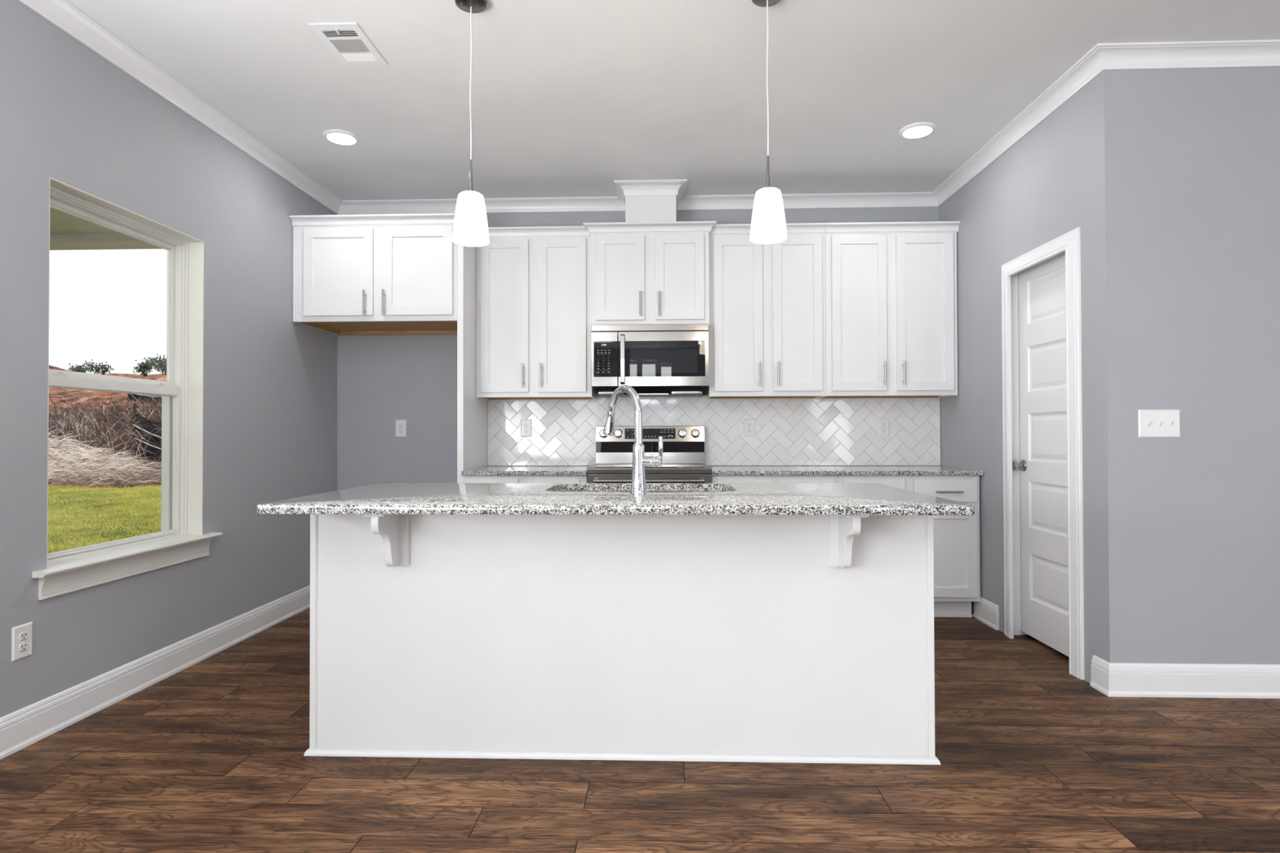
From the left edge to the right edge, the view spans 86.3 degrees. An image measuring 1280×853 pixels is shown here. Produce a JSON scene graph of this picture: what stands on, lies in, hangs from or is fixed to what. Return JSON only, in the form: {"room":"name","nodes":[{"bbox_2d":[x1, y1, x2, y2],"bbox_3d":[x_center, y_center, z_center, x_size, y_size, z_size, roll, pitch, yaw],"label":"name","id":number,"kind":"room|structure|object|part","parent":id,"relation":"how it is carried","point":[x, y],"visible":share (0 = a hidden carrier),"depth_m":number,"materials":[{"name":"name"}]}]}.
{"room":"kitchen","nodes":[
{"label":"kitchen","id":0,"kind":"room"},
{"bbox_2d":[0,0,337,717],"bbox_3d":[-2.412,-0.256,0.242,0.170,2.790,9.714,0,-1,2],"label":"wall","id":1,"kind":"structure","parent":0,"point":[69,115],"depth_m":3.13,"materials":[{"name":"grey paint"}]},
{"bbox_2d":[11,622,32,662],"bbox_3d":[-2.242,0.781,2.483,0.009,0.122,0.079,0,-1,2],"label":"wall outlet","id":2,"kind":"object","parent":1,"relation":"attached to","point":[21,635],"visible":1,"depth_m":2.48,"materials":[{"name":"white plastic"}]},
{"bbox_2d":[18,642,27,651],"bbox_3d":[-2.240,0.801,2.482,0.002,0.025,0.034,0,-1,2],"label":"receptacle","id":3,"kind":"object","parent":2,"relation":"attached to","point":[23,646],"depth_m":2.48,"materials":[{"name":"white plastic"}]},
{"bbox_2d":[18,631,28,640],"bbox_3d":[-2.240,0.762,2.483,0.002,0.025,0.034,0,-1,2],"label":"receptacle","id":4,"kind":"object","parent":2,"relation":"attached to","point":[23,636],"depth_m":2.48,"materials":[{"name":"white plastic"}]},
{"bbox_2d":[49,206,162,249],"bbox_3d":[-5.253,-1.626,0.257,5.492,0.135,11.120,0,-1,2],"label":"porch roof","id":5,"kind":"structure","parent":1,"relation":"attached to","point":[67,231],"depth_m":5.55,"materials":[{"name":"beige paint"}]},
{"bbox_2d":[31,177,222,599],"bbox_3d":[-2.291,-0.146,3.043,0.220,1.598,1.018,0,-1,2],"label":"window","id":6,"kind":"structure","parent":1,"relation":"in","point":[180,539],"depth_m":3.39,"materials":[{"name":"paint"}]},
{"bbox_3d":[-2.375,-0.554,3.039,0.028,0.724,0.818,0,-1,2],"label":"sash","id":7,"kind":"part","parent":6,"relation":"part of","materials":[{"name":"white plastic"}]},
{"bbox_3d":[-2.341,0.172,3.030,0.028,0.748,0.818,0,-1,2],"label":"sash","id":8,"kind":"part","parent":6,"relation":"part of","materials":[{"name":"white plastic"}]},
{"bbox_3d":[-2.354,-0.195,3.034,0.095,1.495,0.870,0,-1,2],"label":"frame","id":9,"kind":"part","parent":6,"relation":"part of","materials":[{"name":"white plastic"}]},
{"bbox_3d":[-2.242,0.554,3.034,0.125,0.022,1.018,0,-1,2],"label":"sill","id":10,"kind":"part","parent":6,"relation":"part of","materials":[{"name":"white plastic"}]},
{"bbox_2d":[0,585,310,759],"bbox_3d":[-2.241,1.093,2.343,0.018,0.138,5.074,0,-1,2],"label":"baseboard","id":11,"kind":"structure","parent":1,"relation":"attached to","point":[24,727],"depth_m":2.98,"materials":[{"name":"white paint"}]},
{"bbox_2d":[19,0,625,214],"bbox_3d":[-1.288,-1.613,0.218,2.084,0.080,9.314,0,-1,2],"label":"crown molding","id":12,"kind":"structure","parent":1,"relation":"attached to","point":[64,14],"depth_m":3.73,"materials":[{"name":"white paint"}]},
{"bbox_2d":[337,206,940,490],"bbox_3d":[0.111,-0.211,4.891,4.555,2.790,0.150,0,-1,2],"label":"wall","id":13,"kind":"structure","parent":0,"point":[382,380],"depth_m":4.87,"materials":[{"name":"grey paint"}]},
{"bbox_2d":[288,213,457,335],"bbox_3d":[-1.614,-0.986,4.551,1.129,0.659,0.642,0,-1,2],"label":"upper cabinet","id":14,"kind":"object","parent":13,"relation":"attached to","point":[370,273],"visible":0.77,"depth_m":4.28,"materials":[{"name":"white paint"}]},
{"bbox_3d":[-1.890,-0.968,4.284,0.442,0.548,0.019,0,-1,2],"label":"door","id":15,"kind":"part","parent":14,"relation":"part of","materials":[{"name":"white paint"}]},
{"bbox_3d":[-1.714,-0.770,4.248,0.012,0.158,0.036,0,-1,2],"label":"handle","id":16,"kind":"part","parent":14,"relation":"part of","materials":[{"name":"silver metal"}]},
{"bbox_3d":[-1.620,-1.288,4.385,1.129,0.059,0.283,0,-1,2],"label":"crown","id":17,"kind":"part","parent":14,"relation":"part of","materials":[{"name":"white paint"}]},
{"bbox_3d":[-1.593,-0.770,4.244,0.012,0.158,0.036,0,-1,2],"label":"handle","id":18,"kind":"part","parent":14,"relation":"part of","materials":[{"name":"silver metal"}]},
{"bbox_3d":[-1.387,-0.969,4.267,0.438,0.548,0.019,0,-1,2],"label":"door","id":19,"kind":"part","parent":14,"relation":"part of","materials":[{"name":"white paint"}]},
{"bbox_2d":[395,419,406,436],"bbox_3d":[-1.706,0.013,4.870,0.079,0.122,0.009,0,-1,2],"label":"wall outlet","id":20,"kind":"object","parent":13,"relation":"attached to","point":[400,424],"visible":1,"depth_m":4.87,"materials":[{"name":"white plastic"}]},
{"bbox_2d":[476,226,596,399],"bbox_3d":[-0.701,-0.755,4.663,0.773,1.124,0.350,0,-1,2],"label":"upper cabinet","id":21,"kind":"object","parent":13,"relation":"attached to","point":[534,331],"visible":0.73,"depth_m":4.53,"materials":[{"name":"white paint"}]},
{"bbox_3d":[-0.899,-0.735,4.540,0.319,1.017,0.019,0,-1,2],"label":"door","id":22,"kind":"part","parent":21,"relation":"part of","materials":[{"name":"white paint"}]},
{"bbox_3d":[-0.772,-0.337,4.504,0.012,0.158,0.036,0,-1,2],"label":"handle","id":23,"kind":"part","parent":21,"relation":"part of","materials":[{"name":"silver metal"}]},
{"bbox_3d":[-0.708,-1.289,4.527,0.772,0.059,0.045,0,-1,2],"label":"crown","id":24,"kind":"part","parent":21,"relation":"part of","materials":[{"name":"white paint"}]},
{"bbox_3d":[-0.651,-0.337,4.500,0.012,0.158,0.036,0,-1,2],"label":"handle","id":25,"kind":"part","parent":21,"relation":"part of","materials":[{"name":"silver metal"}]},
{"bbox_3d":[-0.515,-0.736,4.527,0.319,1.017,0.019,0,-1,2],"label":"door","id":26,"kind":"part","parent":21,"relation":"part of","materials":[{"name":"white paint"}]},
{"bbox_2d":[582,221,716,324],"bbox_3d":[0.070,-0.989,4.605,0.860,0.660,0.418,0,-1,2],"label":"upper cabinet","id":27,"kind":"object","parent":13,"relation":"attached to","point":[642,273],"visible":0.81,"depth_m":4.44,"materials":[{"name":"white paint"}]},
{"bbox_3d":[-0.127,-0.969,4.448,0.315,0.553,0.019,0,-1,2],"label":"door","id":28,"kind":"part","parent":27,"relation":"part of","materials":[{"name":"white paint"}]},
{"bbox_3d":[0.003,-0.793,4.414,0.012,0.158,0.036,0,-1,2],"label":"handle","id":29,"kind":"part","parent":27,"relation":"part of","materials":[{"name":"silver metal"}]},
{"bbox_3d":[0.064,-1.291,4.476,0.860,0.059,0.133,0,-1,2],"label":"crown","id":30,"kind":"part","parent":27,"relation":"part of","materials":[{"name":"white paint"}]},
{"bbox_2d":[591,324,709,396],"bbox_3d":[0.069,-0.433,4.581,0.760,0.448,0.450,0,-1,2],"label":"microwave","id":31,"kind":"object","parent":27,"relation":"attached to","point":[655,360],"visible":1,"depth_m":4.40,"materials":[{"name":"silver metal"}]},
{"bbox_3d":[-0.230,-0.435,4.425,0.173,0.355,0.029,0,-1,2],"label":"control panel","id":32,"kind":"part","parent":31,"relation":"part of","materials":[{"name":"silver metal"}]},
{"bbox_3d":[-0.221,-0.436,4.410,0.155,0.230,0.003,0,-1,2],"label":"keypad glass","id":33,"kind":"part","parent":31,"relation":"part of","materials":[{"name":"black glass"}]},
{"bbox_3d":[-0.112,-0.432,4.385,0.028,0.318,0.045,0,-1,2],"label":"handle","id":34,"kind":"part","parent":31,"relation":"part of","materials":[{"name":"silver metal"}]},
{"bbox_3d":[0.139,-0.437,4.398,0.561,0.230,0.003,0,-1,2],"label":"door glass","id":35,"kind":"part","parent":31,"relation":"part of","materials":[{"name":"black glass"}]},
{"bbox_3d":[0.151,-0.436,4.412,0.585,0.355,0.029,0,-1,2],"label":"door","id":36,"kind":"part","parent":31,"relation":"part of","materials":[{"name":"silver metal"}]},
{"bbox_3d":[0.306,-0.224,4.480,0.201,0.022,0.030,0,-1,2],"label":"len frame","id":37,"kind":"part","parent":31,"relation":"part of","materials":[{"name":"silver metal"}]},
{"bbox_2d":[613,179,687,222],"bbox_3d":[0.076,-1.441,4.644,0.476,0.334,0.368,0,-1,2],"label":"duct cover","id":38,"kind":"object","parent":27,"relation":"on","point":[650,200],"visible":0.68,"depth_m":4.53,"materials":[{"name":"white paint"}]},
{"bbox_3d":[0.124,-0.793,4.410,0.012,0.158,0.036,0,-1,2],"label":"handle","id":39,"kind":"part","parent":27,"relation":"part of","materials":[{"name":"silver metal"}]},
{"bbox_3d":[0.257,-0.970,4.435,0.318,0.553,0.019,0,-1,2],"label":"door","id":40,"kind":"part","parent":27,"relation":"part of","materials":[{"name":"white paint"}]},
{"bbox_2d":[487,395,940,466],"bbox_3d":[0.501,0.029,4.793,3.164,0.494,0.011,0,-1,2],"label":"tile backsplash","id":41,"kind":"structure","parent":13,"relation":"attached to","point":[789,432],"depth_m":4.78,"materials":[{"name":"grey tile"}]},
{"bbox_2d":[520,419,531,436],"bbox_3d":[-0.805,0.011,4.830,0.079,0.122,0.009,0,-1,2],"label":"wall outlet","id":42,"kind":"object","parent":41,"relation":"attached to","point":[526,424],"visible":1,"depth_m":4.83,"materials":[{"name":"white plastic"}]},
{"bbox_2d":[743,418,755,435],"bbox_3d":[0.766,0.007,4.776,0.079,0.122,0.009,0,-1,2],"label":"wall outlet","id":43,"kind":"object","parent":41,"relation":"attached to","point":[748,424],"visible":1,"depth_m":4.77,"materials":[{"name":"white plastic"}]},
{"bbox_2d":[877,418,889,435],"bbox_3d":[1.693,0.004,4.744,0.079,0.122,0.009,0,-1,2],"label":"wall outlet","id":44,"kind":"object","parent":41,"relation":"attached to","point":[883,424],"visible":1,"depth_m":4.74,"materials":[{"name":"white plastic"}]},
{"bbox_2d":[706,222,826,399],"bbox_3d":[0.839,-0.759,4.610,0.764,1.124,0.350,0,-1,2],"label":"upper cabinet","id":45,"kind":"object","parent":13,"relation":"attached to","point":[767,334],"visible":0.84,"depth_m":4.48,"materials":[{"name":"white paint"}]},
{"bbox_3d":[0.645,-0.739,4.487,0.317,1.017,0.019,0,-1,2],"label":"door","id":46,"kind":"part","parent":45,"relation":"part of","materials":[{"name":"white paint"}]},
{"bbox_3d":[0.780,-0.341,4.451,0.012,0.158,0.036,0,-1,2],"label":"handle","id":47,"kind":"part","parent":45,"relation":"part of","materials":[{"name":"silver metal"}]},
{"bbox_3d":[0.834,-1.293,4.474,0.762,0.059,0.045,0,-1,2],"label":"crown","id":48,"kind":"part","parent":45,"relation":"part of","materials":[{"name":"white paint"}]},
{"bbox_3d":[0.900,-0.341,4.447,0.012,0.158,0.036,0,-1,2],"label":"handle","id":49,"kind":"part","parent":45,"relation":"part of","materials":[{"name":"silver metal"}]},
{"bbox_3d":[1.031,-0.740,4.474,0.321,1.017,0.019,0,-1,2],"label":"door","id":50,"kind":"part","parent":45,"relation":"part of","materials":[{"name":"white paint"}]},
{"bbox_2d":[817,221,960,398],"bbox_3d":[1.649,-0.761,4.582,0.854,1.124,0.350,0,-1,2],"label":"upper cabinet","id":51,"kind":"object","parent":13,"relation":"attached to","point":[891,317],"visible":0.91,"depth_m":4.45,"materials":[{"name":"white paint"}]},
{"bbox_3d":[1.431,-0.742,4.460,0.353,1.017,0.019,0,-1,2],"label":"door","id":52,"kind":"part","parent":51,"relation":"part of","materials":[{"name":"white paint"}]},
{"bbox_3d":[1.585,-0.343,4.423,0.012,0.158,0.036,0,-1,2],"label":"handle","id":53,"kind":"part","parent":51,"relation":"part of","materials":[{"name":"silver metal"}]},
{"bbox_3d":[1.643,-1.295,4.446,0.854,0.059,0.045,0,-1,2],"label":"crown","id":54,"kind":"part","parent":51,"relation":"part of","materials":[{"name":"white paint"}]},
{"bbox_3d":[1.707,-0.344,4.419,0.012,0.158,0.036,0,-1,2],"label":"handle","id":55,"kind":"part","parent":51,"relation":"part of","materials":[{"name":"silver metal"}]},
{"bbox_3d":[1.854,-0.743,4.446,0.366,1.017,0.019,0,-1,2],"label":"door","id":56,"kind":"part","parent":51,"relation":"part of","materials":[{"name":"white paint"}]},
{"bbox_2d":[0,607,1279,852],"bbox_3d":[1.326,1.154,0.099,10.244,0.050,9.714,0,-1,2],"label":"floor","id":57,"kind":"structure","parent":0,"point":[208,757],"depth_m":2.20,"materials":[{"name":"brown wood"}]},
{"bbox_2d":[457,244,487,483],"bbox_3d":[-1.110,-0.044,4.555,0.038,2.452,0.596,0,-1,2],"label":"panel","id":58,"kind":"object","parent":57,"relation":"on","point":[472,411],"visible":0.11,"depth_m":4.36,"materials":[{"name":"white paint"}]},
{"bbox_2d":[462,475,586,483],"bbox_3d":[-0.703,0.743,4.499,0.772,0.875,0.663,0,-1,2],"label":"base cabinet","id":59,"kind":"object","parent":57,"relation":"on","point":[466,479],"visible":0.11,"depth_m":4.22,"materials":[{"name":"white paint"}]},
{"bbox_3d":[-0.910,0.393,4.224,0.315,0.138,0.019,0,-1,2],"label":"drawer","id":60,"kind":"part","parent":59,"relation":"part of","materials":[{"name":"white paint"}]},
{"bbox_2d":[461,466,591,475],"bbox_3d":[-0.703,0.291,4.513,0.774,0.028,0.646,0,-1,2],"label":"countertop","id":61,"kind":"structure","parent":59,"relation":"on","point":[488,470],"depth_m":4.20,"materials":[{"name":"grey stone"}]},
{"bbox_3d":[-0.530,0.392,4.211,0.317,0.138,0.019,0,-1,2],"label":"drawer","id":62,"kind":"part","parent":59,"relation":"part of","materials":[{"name":"white paint"}]},
{"bbox_2d":[303,514,940,764],"bbox_3d":[-0.073,0.719,2.588,2.208,0.880,0.836,0,-1,2],"label":"kitchen island","id":63,"kind":"object","parent":57,"relation":"on","point":[729,638],"visible":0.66,"depth_m":2.39,"materials":[{"name":"white paint"}]},
{"bbox_3d":[-0.858,0.285,2.311,0.074,0.014,0.218,0,-1,2],"label":"plate","id":64,"kind":"part","parent":63,"relation":"part of","materials":[{"name":"white paint"}]},
{"bbox_3d":[-0.854,0.390,2.409,0.080,0.194,0.018,0,-1,2],"label":"mounting plate","id":65,"kind":"part","parent":63,"relation":"part of","materials":[{"name":"white paint"}]},
{"bbox_2d":[257,483,974,515],"bbox_3d":[-0.079,0.262,2.574,2.225,0.031,0.941,0,-1,2],"label":"island countertop","id":66,"kind":"structure","parent":63,"relation":"on","point":[480,499],"depth_m":2.25,"materials":[{"name":"stone"}]},
{"bbox_2d":[602,385,662,493],"bbox_3d":[-0.050,0.045,2.572,0.096,0.403,0.299,0,-1,-44],"label":"kitchen faucet","id":67,"kind":"object","parent":66,"relation":"on","point":[640,461],"visible":1,"depth_m":2.49,"materials":[{"name":"silver metal"}]},
{"bbox_3d":[-0.068,1.149,2.683,2.208,0.020,0.637,0,-1,2],"label":"moulding","id":68,"kind":"part","parent":63,"relation":"part of","materials":[{"name":"white paint"}]},
{"bbox_3d":[0.694,0.386,2.356,0.080,0.194,0.018,0,-1,2],"label":"mounting plate","id":69,"kind":"part","parent":63,"relation":"part of","materials":[{"name":"white paint"}]},
{"bbox_3d":[0.690,0.281,2.258,0.074,0.014,0.218,0,-1,2],"label":"plate","id":70,"kind":"part","parent":63,"relation":"part of","materials":[{"name":"white paint"}]},
{"bbox_2d":[586,426,711,483],"bbox_3d":[0.065,0.576,4.443,0.762,1.167,0.696,0,-1,2],"label":"range","id":71,"kind":"object","parent":57,"relation":"on","point":[681,444],"visible":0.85,"depth_m":4.71,"materials":[{"name":"silver metal"}]},
{"bbox_3d":[-0.253,0.050,4.729,0.063,0.063,0.039,0,-1,2],"label":"control knob","id":72,"kind":"part","parent":71,"relation":"part of","materials":[{"name":"silver metal"}]},
{"bbox_3d":[-0.151,0.050,4.726,0.063,0.063,0.039,0,-1,2],"label":"control knob","id":73,"kind":"part","parent":71,"relation":"part of","materials":[{"name":"silver metal"}]},
{"bbox_3d":[0.057,0.616,4.171,0.756,0.651,0.038,0,-1,2],"label":"oven door","id":74,"kind":"part","parent":71,"relation":"part of","materials":[{"name":"silver metal"}]},
{"bbox_3d":[0.054,0.329,4.127,0.670,0.028,0.058,0,-1,2],"label":"oven handle","id":75,"kind":"part","parent":71,"relation":"part of","materials":[{"name":"silver metal"}]},
{"bbox_3d":[0.056,0.266,4.166,0.760,0.040,0.035,0,-1,2],"label":"trim","id":76,"kind":"part","parent":71,"relation":"part of","materials":[{"name":"silver metal"}]},
{"bbox_3d":[0.065,0.265,4.444,0.756,0.018,0.518,0,-1,2],"label":"cooktop glass","id":77,"kind":"part","parent":71,"relation":"part of","materials":[{"name":"black glass"}]},
{"bbox_3d":[0.292,0.049,4.710,0.063,0.063,0.039,0,-1,2],"label":"control knob","id":78,"kind":"part","parent":71,"relation":"part of","materials":[{"name":"silver metal"}]},
{"bbox_3d":[0.382,0.048,4.707,0.063,0.063,0.039,0,-1,2],"label":"control knob","id":79,"kind":"part","parent":71,"relation":"part of","materials":[{"name":"silver metal"}]},
{"bbox_2d":[711,475,837,483],"bbox_3d":[0.834,0.739,4.447,0.765,0.875,0.663,0,-1,2],"label":"base cabinet","id":80,"kind":"object","parent":57,"relation":"on","point":[714,479],"visible":0.12,"depth_m":4.17,"materials":[{"name":"white paint"}]},
{"bbox_3d":[0.637,0.389,4.171,0.321,0.138,0.019,0,-1,2],"label":"drawer","id":81,"kind":"part","parent":80,"relation":"part of","materials":[{"name":"white paint"}]},
{"bbox_3d":[1.014,0.388,4.158,0.326,0.138,0.019,0,-1,2],"label":"drawer","id":82,"kind":"part","parent":80,"relation":"part of","materials":[{"name":"white paint"}]},
{"bbox_2d":[709,466,983,475],"bbox_3d":[1.261,0.285,4.446,1.626,0.028,0.646,0,-1,2],"label":"countertop","id":83,"kind":"structure","parent":80,"relation":"on","point":[716,470],"depth_m":4.15,"materials":[{"name":"grey stone"}]},
{"bbox_2d":[837,475,980,617],"bbox_3d":[1.641,0.737,4.419,0.846,0.875,0.663,0,-1,2],"label":"base cabinet","id":84,"kind":"object","parent":57,"relation":"on","point":[957,565],"visible":0.44,"depth_m":4.12,"materials":[{"name":"white paint"}]},
{"bbox_3d":[1.419,0.387,4.144,0.367,0.138,0.019,0,-1,2],"label":"drawer","id":85,"kind":"part","parent":84,"relation":"part of","materials":[{"name":"white paint"}]},
{"bbox_3d":[1.844,0.386,4.129,0.374,0.138,0.019,0,-1,2],"label":"drawer","id":86,"kind":"part","parent":84,"relation":"part of","materials":[{"name":"white paint"}]},
{"bbox_3d":[1.855,0.392,4.102,0.160,0.012,0.036,0,-1,2],"label":"handle","id":87,"kind":"part","parent":84,"relation":"part of","materials":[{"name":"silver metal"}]},
{"bbox_3d":[1.845,0.765,4.125,0.374,0.529,0.019,0,-1,2],"label":"cabinet door","id":88,"kind":"part","parent":84,"relation":"part of","materials":[{"name":"white paint"}]},
{"bbox_2d":[68,0,1279,199],"bbox_3d":[1.434,-1.721,0.127,7.933,0.120,9.714,0,-1,2],"label":"ceiling","id":89,"kind":"structure","parent":0,"point":[570,98],"depth_m":3.19,"materials":[{"name":"paint"}]},
{"bbox_2d":[322,128,359,145],"bbox_3d":[-1.661,-1.606,3.802,0.190,0.015,0.190,0,-1,2],"label":"recessed light","id":90,"kind":"object","parent":89,"relation":"in","point":[338,136],"visible":1,"depth_m":3.78,"materials":[{"name":"white paint"}]},
{"bbox_2d":[327,133,355,144],"bbox_3d":[-1.661,-1.604,3.802,0.147,0.012,0.147,0,-1,2],"label":"diffuser","id":91,"kind":"object","parent":90,"relation":"attached to","point":[336,138],"depth_m":3.79,"materials":[{"name":"white plastic"}]},
{"bbox_2d":[308,22,386,65],"bbox_3d":[-1.232,-1.617,2.905,0.195,0.014,0.306,0,-1,2],"label":"ceiling vent","id":92,"kind":"object","parent":89,"relation":"in","point":[348,42],"visible":1,"depth_m":2.89,"materials":[{"name":"white metal"}]},
{"bbox_2d":[452,0,488,246],"bbox_3d":[-0.643,-1.165,2.598,0.136,0.928,0.136,0,-1,2],"label":"pendant light","id":93,"kind":"object","parent":89,"relation":"hanging from","point":[470,228],"visible":1,"depth_m":2.56,"materials":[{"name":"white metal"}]},
{"bbox_3d":[-0.642,-0.792,2.594,0.136,0.182,0.136,0,-1,2],"label":"lamp shade","id":94,"kind":"part","parent":93,"relation":"part of","materials":[{"name":"white glass"}]},
{"bbox_3d":[-0.643,-1.302,2.599,0.009,0.596,0.008,0,-1,2],"label":"cord","id":95,"kind":"part","parent":93,"relation":"part of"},
{"bbox_3d":[-0.642,-0.951,2.596,0.017,0.127,0.017,0,-1,2],"label":"stem","id":96,"kind":"part","parent":93,"relation":"part of","materials":[{"name":"silver metal"}]},
{"bbox_2d":[750,0,786,244],"bbox_3d":[0.480,-1.167,2.563,0.136,0.930,0.136,0,-1,2],"label":"pendant light","id":97,"kind":"object","parent":89,"relation":"hanging from","point":[768,226],"visible":1,"depth_m":2.52,"materials":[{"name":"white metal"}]},
{"bbox_3d":[0.479,-1.304,2.564,0.010,0.598,0.006,0,-1,-34],"label":"cord","id":98,"kind":"part","parent":97,"relation":"part of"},
{"bbox_3d":[0.480,-0.952,2.561,0.017,0.127,0.017,0,-1,2],"label":"stem","id":99,"kind":"part","parent":97,"relation":"part of","materials":[{"name":"silver metal"}]},
{"bbox_3d":[0.480,-0.793,2.559,0.136,0.182,0.136,0,-1,2],"label":"lamp shade","id":100,"kind":"part","parent":97,"relation":"part of","materials":[{"name":"white glass"}]},
{"bbox_2d":[898,121,936,138],"bbox_3d":[1.516,-1.614,3.733,0.190,0.015,0.190,0,-1,2],"label":"recessed light","id":101,"kind":"object","parent":89,"relation":"in","point":[922,129],"visible":1,"depth_m":3.71,"materials":[{"name":"white paint"}]},
{"bbox_2d":[902,126,932,137],"bbox_3d":[1.516,-1.612,3.733,0.147,0.012,0.147,0,-1,2],"label":"diffuser","id":102,"kind":"object","parent":101,"relation":"attached to","point":[908,131],"depth_m":3.73,"materials":[{"name":"white plastic"}]},
{"bbox_2d":[938,69,1137,683],"bbox_3d":[2.112,-0.227,3.853,0.115,2.790,1.788,0,-1,2],"label":"wall","id":103,"kind":"structure","parent":0,"point":[1073,170],"depth_m":3.11,"materials":[{"name":"grey paint"}]},
{"bbox_2d":[973,596,999,630],"bbox_3d":[2.055,1.101,4.065,0.018,0.138,0.290,0,-1,2],"label":"baseboard","id":104,"kind":"structure","parent":103,"relation":"attached to","point":[986,611],"depth_m":4.03,"materials":[{"name":"white paint"}]},
{"bbox_2d":[1001,226,1084,679],"bbox_3d":[2.090,0.122,3.492,0.136,2.083,0.715,0,-1,2],"label":"door","id":105,"kind":"structure","parent":103,"relation":"in","point":[1042,332],"depth_m":3.58,"materials":[{"name":"white paint"}]},
{"bbox_3d":[2.095,0.217,3.791,0.067,0.066,0.066,0,-1,2],"label":"knob","id":106,"kind":"part","parent":105,"relation":"part of","materials":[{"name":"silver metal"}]},
{"bbox_2d":[1131,66,1279,664],"bbox_3d":[3.721,-0.241,2.960,3.163,2.790,0.115,0,-1,2],"label":"wall","id":107,"kind":"structure","parent":0,"point":[1206,141],"depth_m":2.95,"materials":[{"name":"grey paint"}]},
{"bbox_2d":[675,39,1279,210],"bbox_3d":[2.772,-1.584,3.809,5.110,0.080,1.858,0,-1,2],"label":"crown molding","id":108,"kind":"structure","parent":107,"relation":"attached to","point":[1101,57],"depth_m":3.30,"materials":[{"name":"white paint"}]},
{"bbox_2d":[1137,409,1180,437],"bbox_3d":[2.241,-0.012,2.942,0.176,0.121,0.017,0,-1,2],"label":"switch plate","id":109,"kind":"object","parent":107,"relation":"attached to","point":[1151,423],"visible":1,"depth_m":2.94,"materials":[{"name":"white plastic"}]},
{"bbox_2d":[1089,655,1279,698],"bbox_3d":[3.657,1.085,2.935,3.297,0.138,0.126,0,-1,2],"label":"baseboard","id":110,"kind":"structure","parent":107,"relation":"attached to","point":[1111,679],"depth_m":2.92,"materials":[{"name":"white paint"}]},
{"label":"outside","id":111,"kind":"structure","parent":0,"visible":0},
{"bbox_2d":[48,364,166,488],"bbox_3d":[-29.993,-1.788,37.469,57.500,6.824,47.000,0,-1,2],"label":"bank","id":112,"kind":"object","parent":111,"point":[74,395],"visible":0.07,"depth_m":24.20,"materials":[{"name":"brown soil"}]},
{"bbox_2d":[66,362,93,373],"bbox_3d":[-37.137,-3.773,45.325,2.016,1.055,1.308,0,-1,2],"label":"shrub","id":113,"kind":"object","parent":112,"relation":"on","point":[78,368],"visible":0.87,"depth_m":45.25,"materials":[{"name":"green plant"}]},
{"bbox_2d":[81,359,114,374],"bbox_3d":[-36.564,-3.890,45.952,1.510,1.257,2.001,0,-1,2],"label":"shrub","id":114,"kind":"object","parent":112,"relation":"on","point":[106,369],"visible":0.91,"depth_m":46.20,"materials":[{"name":"green plant"}]},
{"bbox_2d":[48,393,161,470],"bbox_3d":[-12.498,-0.066,16.200,12.081,2.209,5.127,0,-1,2],"label":"dry brush","id":115,"kind":"object","parent":112,"relation":"on","point":[94,425],"visible":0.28,"depth_m":15.56,"materials":[{"name":"brown plant"}]},
{"bbox_2d":[133,360,155,376],"bbox_3d":[-32.691,-3.730,45.147,1.311,1.336,1.642,0,-1,-38],"label":"shrub","id":116,"kind":"object","parent":112,"relation":"on","point":[145,368],"visible":0.77,"depth_m":44.99,"materials":[{"name":"green plant"}]},
{"bbox_2d":[127,393,161,404],"bbox_3d":[-14.255,-0.982,21.945,7.440,1.211,0.511,0,-1,22],"label":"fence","id":117,"kind":"object","parent":112,"relation":"on","point":[136,396],"visible":0.09,"depth_m":23.11,"materials":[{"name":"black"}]},
{"bbox_2d":[131,403,161,461],"bbox_3d":[-9.254,0.230,14.798,5.340,1.553,0.519,0,-1,17],"label":"fence","id":118,"kind":"object","parent":112,"relation":"on","point":[150,430],"visible":0.19,"depth_m":15.57,"materials":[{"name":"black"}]},
{"bbox_3d":[-9.284,0.165,14.785,5.247,0.485,0.455,0,-1,17],"label":"cord","id":119,"kind":"part","parent":118,"relation":"part of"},
{"bbox_3d":[-9.281,0.442,14.792,5.242,0.439,0.451,0,-1,17],"label":"cord","id":120,"kind":"part","parent":118,"relation":"part of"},
{"bbox_2d":[141,353,166,374],"bbox_3d":[-31.171,-3.894,44.569,2.260,1.765,2.677,0,-1,-15],"label":"shrub","id":121,"kind":"object","parent":112,"relation":"on","point":[162,363],"visible":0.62,"depth_m":44.10,"materials":[{"name":"green plant"}]},
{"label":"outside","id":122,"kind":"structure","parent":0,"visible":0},
{"bbox_2d":[47,483,161,553],"bbox_3d":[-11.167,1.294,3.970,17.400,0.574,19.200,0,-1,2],"label":"ground","id":123,"kind":"structure","parent":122,"point":[59,488],"depth_m":10.74,"materials":[{"name":"green plant"}]},
{"bbox_2d":[48,425,161,488],"bbox_3d":[-11.982,0.523,14.147,6.638,1.428,1.544,0,-1,2],"label":"dry grass","id":124,"kind":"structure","parent":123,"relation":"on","point":[86,464],"depth_m":13.93,"materials":[{"name":"beige plant"}]}
]}

